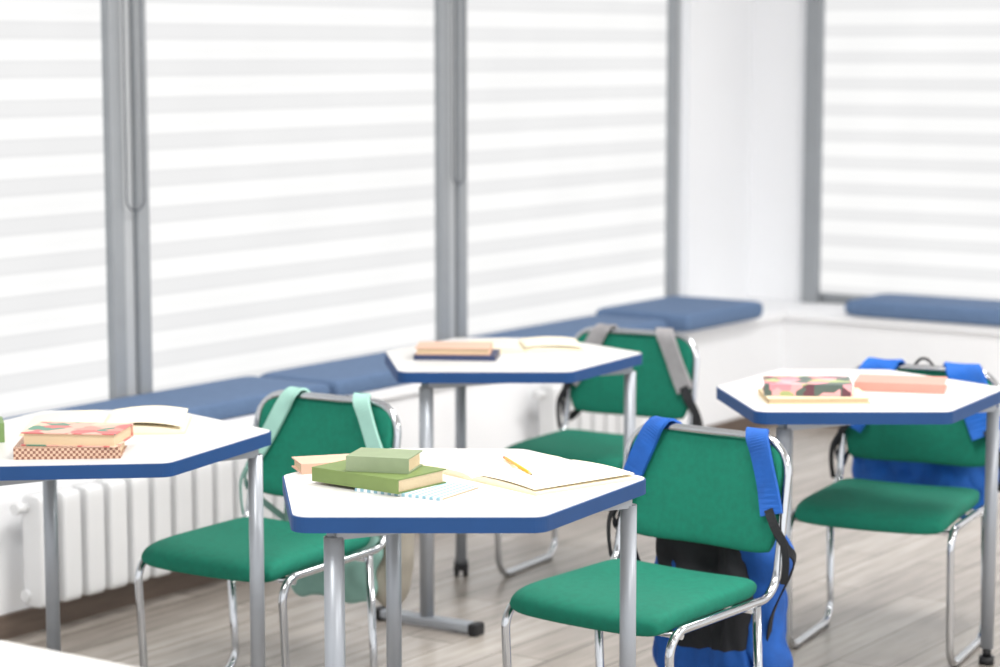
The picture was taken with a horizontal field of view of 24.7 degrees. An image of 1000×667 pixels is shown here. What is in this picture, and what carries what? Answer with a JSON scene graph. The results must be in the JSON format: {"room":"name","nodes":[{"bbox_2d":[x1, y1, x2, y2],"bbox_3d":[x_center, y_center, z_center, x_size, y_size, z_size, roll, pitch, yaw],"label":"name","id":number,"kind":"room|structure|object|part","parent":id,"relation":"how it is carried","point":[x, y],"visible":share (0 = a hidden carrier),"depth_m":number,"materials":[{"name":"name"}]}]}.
{"room":"classroom","nodes":[
{"label":"classroom","id":0,"kind":"room"},
{"bbox_2d":[0,0,782,614],"bbox_3d":[-1.745,-0.640,6.374,0.695,3.000,10.890,5,9,35],"label":"wall","id":1,"kind":"structure","parent":0,"point":[716,34],"depth_m":10.18,"materials":[{"name":"white paint"}]},
{"bbox_2d":[0,0,108,417],"bbox_3d":[-1.719,-0.774,6.446,0.068,2.240,1.682,5,9,35],"label":"roller blind","id":2,"kind":"object","parent":1,"relation":"attached to","point":[54,325],"visible":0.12,"depth_m":7.00,"materials":[{"name":"grey fabric"}]},
{"bbox_2d":[101,0,127,399],"bbox_3d":[-1.712,-0.784,6.518,0.106,2.250,1.672,5,9,35],"label":"window","id":3,"kind":"structure","parent":1,"relation":"in","point":[110,9],"depth_m":7.19,"materials":[{"name":"grey metal"}]},
{"bbox_2d":[120,0,136,395],"bbox_3d":[-1.231,-0.873,7.233,0.105,2.250,0.060,5,9,35],"label":"window post","id":4,"kind":"object","parent":1,"relation":"attached to","point":[128,214],"visible":0.08,"depth_m":7.27,"materials":[{"name":"grey metal"}]},
{"bbox_2d":[10,459,284,607],"bbox_3d":[-0.982,0.546,6.878,0.136,0.320,1.306,5,9,35],"label":"radiator","id":5,"kind":"object","parent":1,"relation":"attached to","point":[105,526],"visible":0.56,"depth_m":6.59,"materials":[{"name":"white metal"}]},
{"bbox_2d":[129,0,449,394],"bbox_3d":[-0.715,-0.960,7.930,0.105,2.250,1.683,5,9,35],"label":"window","id":6,"kind":"structure","parent":1,"relation":"in","point":[141,218],"depth_m":7.36,"materials":[{"name":"grey metal"}]},
{"bbox_2d":[122,0,434,391],"bbox_3d":[-0.722,-0.950,7.858,0.068,2.240,1.693,5,9,35],"label":"roller blind","id":7,"kind":"object","parent":6,"relation":"attached to","point":[291,143],"visible":0.91,"depth_m":7.91,"materials":[{"name":"grey fabric"}]},
{"bbox_3d":[-1.157,-1.163,7.150,0.006,1.563,0.086,5,9,35],"label":"pull chain","id":8,"kind":"part","parent":7,"relation":"part of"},
{"bbox_2d":[0,416,770,640],"bbox_3d":[-1.659,0.875,6.061,0.024,0.070,10.174,5,9,35],"label":"baseboard","id":9,"kind":"structure","parent":1,"relation":"attached to","point":[28,620],"depth_m":6.75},
{"bbox_2d":[449,0,454,338],"bbox_3d":[-0.232,-1.049,8.650,0.105,2.250,0.060,5,9,35],"label":"window post","id":10,"kind":"object","parent":1,"relation":"attached to","point":[452,185],"visible":0.1,"depth_m":8.70,"materials":[{"name":"grey metal"}]},
{"bbox_2d":[224,297,824,425],"bbox_3d":[-1.700,0.396,6.286,0.415,0.035,10.590,5,9,35],"label":"window ledge","id":11,"kind":"object","parent":1,"relation":"attached to","point":[773,309],"visible":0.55,"depth_m":9.70,"materials":[{"name":"white paint"}]},
{"bbox_2d":[3,376,329,419],"bbox_3d":[-1.046,0.239,7.164,0.345,0.060,1.200,5,9,35],"label":"bench cushion","id":12,"kind":"object","parent":11,"relation":"on","point":[239,396],"visible":0.42,"depth_m":7.24,"materials":[{"name":"blue fabric"}]},
{"bbox_2d":[260,351,407,395],"bbox_3d":[-0.369,0.120,8.123,0.345,0.060,1.100,5,9,35],"label":"bench cushion","id":13,"kind":"object","parent":11,"relation":"on","point":[359,374],"visible":0.37,"depth_m":7.77,"materials":[{"name":"blue fabric"}]},
{"bbox_2d":[466,315,666,337],"bbox_3d":[0.256,0.010,9.009,0.345,0.060,1.000,5,9,35],"label":"bench cushion","id":14,"kind":"object","parent":11,"relation":"on","point":[569,328],"visible":0.39,"depth_m":9.10,"materials":[{"name":"blue fabric"}]},
{"bbox_2d":[596,296,762,331],"bbox_3d":[0.769,-0.087,9.713,0.450,0.078,0.650,5,9,35],"label":"bench cushion","id":15,"kind":"object","parent":11,"relation":"on","point":[680,313],"visible":0.87,"depth_m":9.56,"materials":[{"name":"blue fabric"}]},
{"bbox_2d":[454,0,678,337],"bbox_3d":[0.271,-1.133,9.328,0.105,2.250,1.635,5,9,35],"label":"window","id":16,"kind":"structure","parent":1,"relation":"in","point":[461,309],"depth_m":8.78,"materials":[{"name":"grey metal"}]},
{"bbox_2d":[451,0,666,336],"bbox_3d":[0.264,-1.123,9.255,0.068,2.240,1.645,5,9,35],"label":"roller blind","id":17,"kind":"object","parent":16,"relation":"attached to","point":[566,99],"visible":0.94,"depth_m":9.31,"materials":[{"name":"grey fabric"}]},
{"bbox_3d":[-0.158,-1.339,8.567,0.006,1.563,0.086,5,9,35],"label":"pull chain","id":18,"kind":"part","parent":17,"relation":"part of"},
{"bbox_2d":[532,383,641,435],"bbox_3d":[0.340,0.314,8.751,0.136,0.320,0.754,5,9,35],"label":"radiator","id":19,"kind":"object","parent":1,"relation":"attached to","point":[547,394],"visible":0.12,"depth_m":8.52,"materials":[{"name":"white metal"}]},
{"bbox_2d":[676,0,681,295],"bbox_3d":[0.741,-1.220,10.028,0.105,2.250,0.060,5,9,35],"label":"window post","id":20,"kind":"object","parent":1,"relation":"attached to","point":[680,1],"visible":0.1,"depth_m":10.06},
{"bbox_2d":[4,425,999,666],"bbox_3d":[1.513,1.154,4.298,8.650,0.050,10.890,5,9,35],"label":"floor","id":21,"kind":"structure","parent":0,"point":[889,606],"depth_m":6.77,"materials":[{"name":"laminate"}]},
{"bbox_2d":[0,641,130,666],"bbox_3d":[-0.793,0.898,3.115,0.694,0.750,0.876,1,7,10],"label":"table","id":22,"kind":"object","parent":21,"relation":"on","point":[11,654],"visible":1,"depth_m":3.39,"materials":[{"name":"white laminate"}]},
{"bbox_2d":[0,410,270,666],"bbox_3d":[-0.961,0.616,5.383,0.694,0.750,0.876,3,8,23],"label":"table","id":23,"kind":"object","parent":21,"relation":"on","point":[206,441],"visible":0.62,"depth_m":5.38,"materials":[{"name":"white laminate"}]},
{"bbox_2d":[0,417,4,442],"bbox_3d":[-1.220,0.226,5.298,0.130,0.045,0.100,-2,7,-15],"label":"book","id":24,"kind":"object","parent":23,"relation":"on","point":[2,432],"visible":1,"depth_m":5.27,"materials":[{"name":"green paper"}]},
{"bbox_3d":[-1.121,0.579,5.703,0.035,0.655,0.035,-1,7,-6],"label":"leg","id":25,"kind":"part","parent":23,"relation":"part of","materials":[{"name":"silver metal"}]},
{"bbox_2d":[13,436,126,459],"bbox_3d":[-0.965,0.256,5.131,0.235,0.026,0.155,0,7,-4],"label":"book","id":26,"kind":"object","parent":23,"relation":"on","point":[20,452],"visible":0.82,"depth_m":5.05,"materials":[{"name":"brown paper"}]},
{"bbox_2d":[21,422,132,447],"bbox_3d":[-0.950,0.227,5.132,0.215,0.030,0.150,1,7,6],"label":"book","id":27,"kind":"object","parent":26,"relation":"on","point":[62,434],"visible":1,"depth_m":5.07,"materials":[{"name":"paper"}]},
{"bbox_2d":[19,406,192,435],"bbox_3d":[-0.945,0.208,5.498,0.388,0.030,0.258,0,7,-4],"label":"open book","id":28,"kind":"object","parent":23,"relation":"on","point":[145,419],"visible":0.67,"depth_m":5.49,"materials":[{"name":"white paper"}]},
{"bbox_3d":[-0.580,0.611,5.442,0.035,0.655,0.035,-1,7,-6],"label":"leg","id":29,"kind":"part","parent":23,"relation":"part of","materials":[{"name":"silver metal"}]},
{"bbox_2d":[135,390,400,666],"bbox_3d":[-0.580,0.560,5.818,0.471,0.754,0.570,4,8,31],"label":"chair","id":30,"kind":"object","parent":21,"relation":"on","point":[315,423],"visible":0.73,"depth_m":5.81,"materials":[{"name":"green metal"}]},
{"bbox_3d":[-0.610,0.543,5.767,0.425,0.063,0.456,4,8,31],"label":"seat","id":31,"kind":"part","parent":30,"relation":"part of","materials":[{"name":"green fabric"}]},
{"bbox_3d":[-0.454,0.304,5.994,0.428,0.271,0.087,4,8,31],"label":"backrest","id":32,"kind":"part","parent":30,"relation":"part of","materials":[{"name":"green fabric"}]},
{"bbox_2d":[239,386,414,606],"bbox_3d":[-0.408,0.435,6.086,0.513,0.594,0.302,4,8,31],"label":"backpack","id":33,"kind":"object","parent":30,"relation":"hanging from","point":[355,571],"visible":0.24,"depth_m":6.04,"materials":[{"name":"green fabric"}]},
{"bbox_3d":[-0.443,0.517,6.096,0.320,0.404,0.082,4,8,31],"label":"panel","id":34,"kind":"part","parent":33,"relation":"part of","materials":[{"name":"green fabric"}]},
{"bbox_2d":[282,448,645,666],"bbox_3d":[-0.115,0.685,4.826,0.694,0.750,0.876,4,8,29],"label":"table","id":35,"kind":"object","parent":21,"relation":"on","point":[340,512],"visible":0.74,"depth_m":4.57,"materials":[{"name":"white laminate"}]},
{"bbox_2d":[292,454,347,473],"bbox_3d":[-0.372,0.282,4.937,0.140,0.022,0.095,-2,7,-18],"label":"book","id":36,"kind":"object","parent":35,"relation":"on","point":[302,464],"visible":0.45,"depth_m":4.92,"materials":[{"name":"beige paper"}]},
{"bbox_3d":[-0.327,0.732,4.532,0.041,0.670,0.041,0,7,0],"label":"leg","id":37,"kind":"part","parent":35,"relation":"part of","materials":[{"name":"silver metal"}]},
{"bbox_3d":[-0.240,0.646,5.161,0.035,0.655,0.035,0,7,0],"label":"leg","id":38,"kind":"part","parent":35,"relation":"part of","materials":[{"name":"silver metal"}]},
{"bbox_2d":[355,482,479,500],"bbox_3d":[-0.170,0.319,4.700,0.210,0.006,0.150,4,8,30],"label":"notebook","id":39,"kind":"object","parent":35,"relation":"on","point":[441,492],"visible":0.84,"depth_m":4.65,"materials":[{"name":"white paper"}]},
{"bbox_2d":[312,460,445,493],"bbox_3d":[-0.253,0.295,4.753,0.235,0.030,0.155,5,9,37],"label":"book","id":40,"kind":"object","parent":39,"relation":"on","point":[335,473],"visible":0.8,"depth_m":4.69,"materials":[{"name":"green paper"}]},
{"bbox_2d":[346,447,422,473],"bbox_3d":[-0.240,0.264,4.744,0.135,0.032,0.105,2,7,14],"label":"book","id":41,"kind":"object","parent":40,"relation":"on","point":[377,460],"visible":1,"depth_m":4.70,"materials":[{"name":"green paper"}]},
{"bbox_2d":[420,450,639,495],"bbox_3d":[0.050,0.290,4.893,0.288,0.016,0.428,-6,9,-39],"label":"open notebook","id":42,"kind":"object","parent":35,"relation":"on","point":[551,474],"visible":0.89,"depth_m":4.83,"materials":[{"name":"white paper"}]},
{"bbox_2d":[503,456,532,474],"bbox_3d":[0.038,0.283,4.877,0.007,0.008,0.213,-2,7,-16],"label":"pencil","id":43,"kind":"object","parent":42,"relation":"on","point":[504,457],"visible":1,"depth_m":4.87,"materials":[{"name":"yellow paint"}]},
{"bbox_3d":[0.271,0.685,4.845,0.035,0.655,0.035,0,7,0],"label":"leg","id":44,"kind":"part","parent":35,"relation":"part of","materials":[{"name":"silver metal"}]},
{"bbox_2d":[376,338,641,636],"bbox_3d":[0.002,0.437,6.824,0.694,0.750,0.876,4,8,29],"label":"table","id":45,"kind":"object","parent":21,"relation":"on","point":[535,367],"visible":0.72,"depth_m":6.55,"materials":[{"name":"white laminate"}]},
{"bbox_3d":[-0.210,0.484,6.529,0.041,0.670,0.041,0,7,0],"label":"leg","id":46,"kind":"part","parent":45,"relation":"part of","materials":[{"name":"silver metal"}]},
{"bbox_2d":[414,349,500,360],"bbox_3d":[-0.125,0.062,6.739,0.240,0.014,0.160,1,7,6],"label":"book","id":47,"kind":"object","parent":45,"relation":"on","point":[495,354],"visible":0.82,"depth_m":6.66,"materials":[{"name":"blue paper"}]},
{"bbox_2d":[415,341,492,354],"bbox_3d":[-0.135,0.044,6.747,0.220,0.020,0.150,0,7,3],"label":"book","id":48,"kind":"object","parent":47,"relation":"on","point":[423,347],"visible":1,"depth_m":6.68,"materials":[{"name":"paper"}]},
{"bbox_3d":[-0.123,0.398,7.159,0.035,0.655,0.035,0,7,0],"label":"leg","id":49,"kind":"part","parent":45,"relation":"part of","materials":[{"name":"silver metal"}]},
{"bbox_2d":[467,337,585,352],"bbox_3d":[0.065,0.034,6.942,0.368,0.021,0.218,-1,7,-5],"label":"open book","id":50,"kind":"object","parent":45,"relation":"on","point":[533,344],"visible":0.79,"depth_m":6.89,"materials":[{"name":"white paper"}]},
{"bbox_3d":[0.388,0.437,6.843,0.035,0.655,0.035,0,7,0],"label":"leg","id":51,"kind":"part","parent":45,"relation":"part of","materials":[{"name":"silver metal"}]},
{"bbox_2d":[495,327,699,576],"bbox_3d":[0.312,0.387,7.210,0.471,0.754,0.570,4,8,30],"label":"chair","id":52,"kind":"object","parent":21,"relation":"on","point":[656,394],"visible":0.62,"depth_m":7.33,"materials":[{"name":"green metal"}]},
{"bbox_3d":[0.283,0.370,7.158,0.425,0.063,0.456,4,8,30],"label":"seat","id":53,"kind":"part","parent":52,"relation":"part of","materials":[{"name":"green fabric"}]},
{"bbox_2d":[556,323,702,428],"bbox_3d":[0.461,0.144,7.441,0.521,0.352,0.244,4,8,30],"label":"backpack","id":54,"kind":"object","parent":52,"relation":"hanging from","point":[681,380],"visible":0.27,"depth_m":7.29,"materials":[{"name":"grey fabric"}]},
{"bbox_3d":[0.432,0.131,7.389,0.428,0.271,0.087,4,8,30],"label":"backrest","id":55,"kind":"part","parent":52,"relation":"part of","materials":[{"name":"green fabric"}]},
{"bbox_2d":[501,422,791,666],"bbox_3d":[0.348,0.623,5.312,0.471,0.754,0.570,5,9,37],"label":"chair","id":56,"kind":"object","parent":21,"relation":"on","point":[701,487],"visible":0.9,"depth_m":5.34,"materials":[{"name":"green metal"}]},
{"bbox_3d":[0.314,0.605,5.264,0.425,0.063,0.456,5,9,37],"label":"seat","id":57,"kind":"part","parent":56,"relation":"part of","materials":[{"name":"green fabric"}]},
{"bbox_2d":[607,416,796,666],"bbox_3d":[0.553,0.566,5.573,0.516,0.727,0.317,5,9,37],"label":"backpack","id":58,"kind":"object","parent":56,"relation":"hanging from","point":[728,642],"visible":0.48,"depth_m":5.53,"materials":[{"name":"blue fabric"}]},
{"bbox_3d":[0.499,0.646,5.605,0.299,0.498,0.107,5,9,37],"label":"panel","id":59,"kind":"part","parent":58,"relation":"part of","materials":[{"name":"black fabric"}]},
{"bbox_3d":[0.495,0.369,5.473,0.428,0.271,0.087,5,9,37],"label":"backrest","id":60,"kind":"part","parent":56,"relation":"part of","materials":[{"name":"green fabric"}]},
{"bbox_2d":[716,369,999,665],"bbox_3d":[0.932,0.525,6.114,0.694,0.750,0.876,4,8,29],"label":"table","id":61,"kind":"object","parent":21,"relation":"on","point":[960,400],"visible":0.59,"depth_m":5.95,"materials":[{"name":"white laminate"}]},
{"bbox_3d":[0.720,0.572,5.820,0.041,0.670,0.041,0,7,0],"label":"leg","id":62,"kind":"part","parent":61,"relation":"part of","materials":[{"name":"silver metal"}]},
{"bbox_3d":[0.807,0.486,6.449,0.035,0.655,0.035,0,7,0],"label":"leg","id":63,"kind":"part","parent":61,"relation":"part of","materials":[{"name":"silver metal"}]},
{"bbox_2d":[758,388,870,403],"bbox_3d":[0.815,0.162,5.925,0.265,0.016,0.175,0,7,-2],"label":"notebook","id":64,"kind":"object","parent":61,"relation":"on","point":[858,397],"visible":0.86,"depth_m":5.84,"materials":[{"name":"paper"}]},
{"bbox_2d":[763,375,852,396],"bbox_3d":[0.800,0.136,5.942,0.225,0.030,0.155,1,7,5],"label":"book","id":65,"kind":"object","parent":64,"relation":"on","point":[773,385],"visible":1,"depth_m":5.87,"materials":[{"name":"multicoloured paper"}]},
{"bbox_2d":[854,374,946,393],"bbox_3d":[1.075,0.135,6.113,0.235,0.024,0.155,2,7,14],"label":"book","id":66,"kind":"object","parent":61,"relation":"on","point":[864,382],"visible":0.91,"depth_m":6.05,"materials":[{"name":"pink paper"}]},
{"bbox_3d":[1.318,0.525,6.133,0.035,0.655,0.035,0,7,0],"label":"leg","id":67,"kind":"part","parent":61,"relation":"part of","materials":[{"name":"silver metal"}]},
{"bbox_2d":[789,363,999,666],"bbox_3d":[1.104,0.492,6.363,0.471,0.754,0.570,3,8,26],"label":"chair","id":68,"kind":"object","parent":21,"relation":"on","point":[848,503],"visible":0.72,"depth_m":6.35,"materials":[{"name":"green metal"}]},
{"bbox_3d":[1.079,0.475,6.309,0.425,0.063,0.456,3,8,26],"label":"seat","id":69,"kind":"part","parent":68,"relation":"part of","materials":[{"name":"green fabric"}]},
{"bbox_2d":[829,357,999,518],"bbox_3d":[1.252,0.307,6.646,0.516,0.486,0.320,3,8,26],"label":"backpack","id":70,"kind":"object","parent":68,"relation":"hanging from","point":[870,469],"visible":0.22,"depth_m":6.58,"materials":[{"name":"blue fabric"}]},
{"bbox_3d":[1.231,0.334,6.640,0.355,0.347,0.122,3,8,26],"label":"panel","id":71,"kind":"part","parent":70,"relation":"part of","materials":[{"name":"blue fabric"}]},
{"bbox_3d":[1.230,0.122,6.612,0.088,0.110,0.025,3,8,26],"label":"carry handle","id":72,"kind":"part","parent":70,"relation":"part of","materials":[{"name":"black fabric"}]},
{"bbox_3d":[1.210,0.235,6.550,0.428,0.271,0.087,3,8,26],"label":"backrest","id":73,"kind":"part","parent":68,"relation":"part of","materials":[{"name":"green fabric"}]},
{"bbox_2d":[749,0,999,384],"bbox_3d":[4.559,-0.863,8.166,8.350,3.000,0.700,5,9,35],"label":"wall","id":74,"kind":"structure","parent":0,"point":[778,26],"depth_m":10.49,"materials":[{"name":"white paint"}]},
{"bbox_2d":[801,0,851,303],"bbox_3d":[2.465,-1.177,9.678,2.545,2.250,0.140,5,9,35],"label":"window","id":75,"kind":"structure","parent":74,"relation":"in","point":[815,9],"depth_m":10.38,"materials":[{"name":"grey metal"}]},
{"bbox_2d":[786,303,999,334],"bbox_3d":[4.637,0.177,8.043,7.934,0.035,0.420,5,9,35],"label":"window ledge","id":76,"kind":"object","parent":74,"relation":"attached to","point":[827,312],"visible":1,"depth_m":9.90,"materials":[{"name":"white paint"}]},
{"bbox_2d":[845,294,999,326],"bbox_3d":[2.231,-0.077,9.648,1.540,0.075,0.360,5,9,35],"label":"bench cushion","id":77,"kind":"object","parent":76,"relation":"on","point":[984,312],"visible":1,"depth_m":9.77,"materials":[{"name":"blue fabric"}]},
{"bbox_2d":[820,0,999,299],"bbox_3d":[2.441,-1.183,9.643,2.376,2.210,0.050,5,9,35],"label":"roller blind","id":78,"kind":"object","parent":74,"relation":"attached to","point":[911,153],"visible":1,"depth_m":10.12,"materials":[{"name":"white fabric"}]}
]}

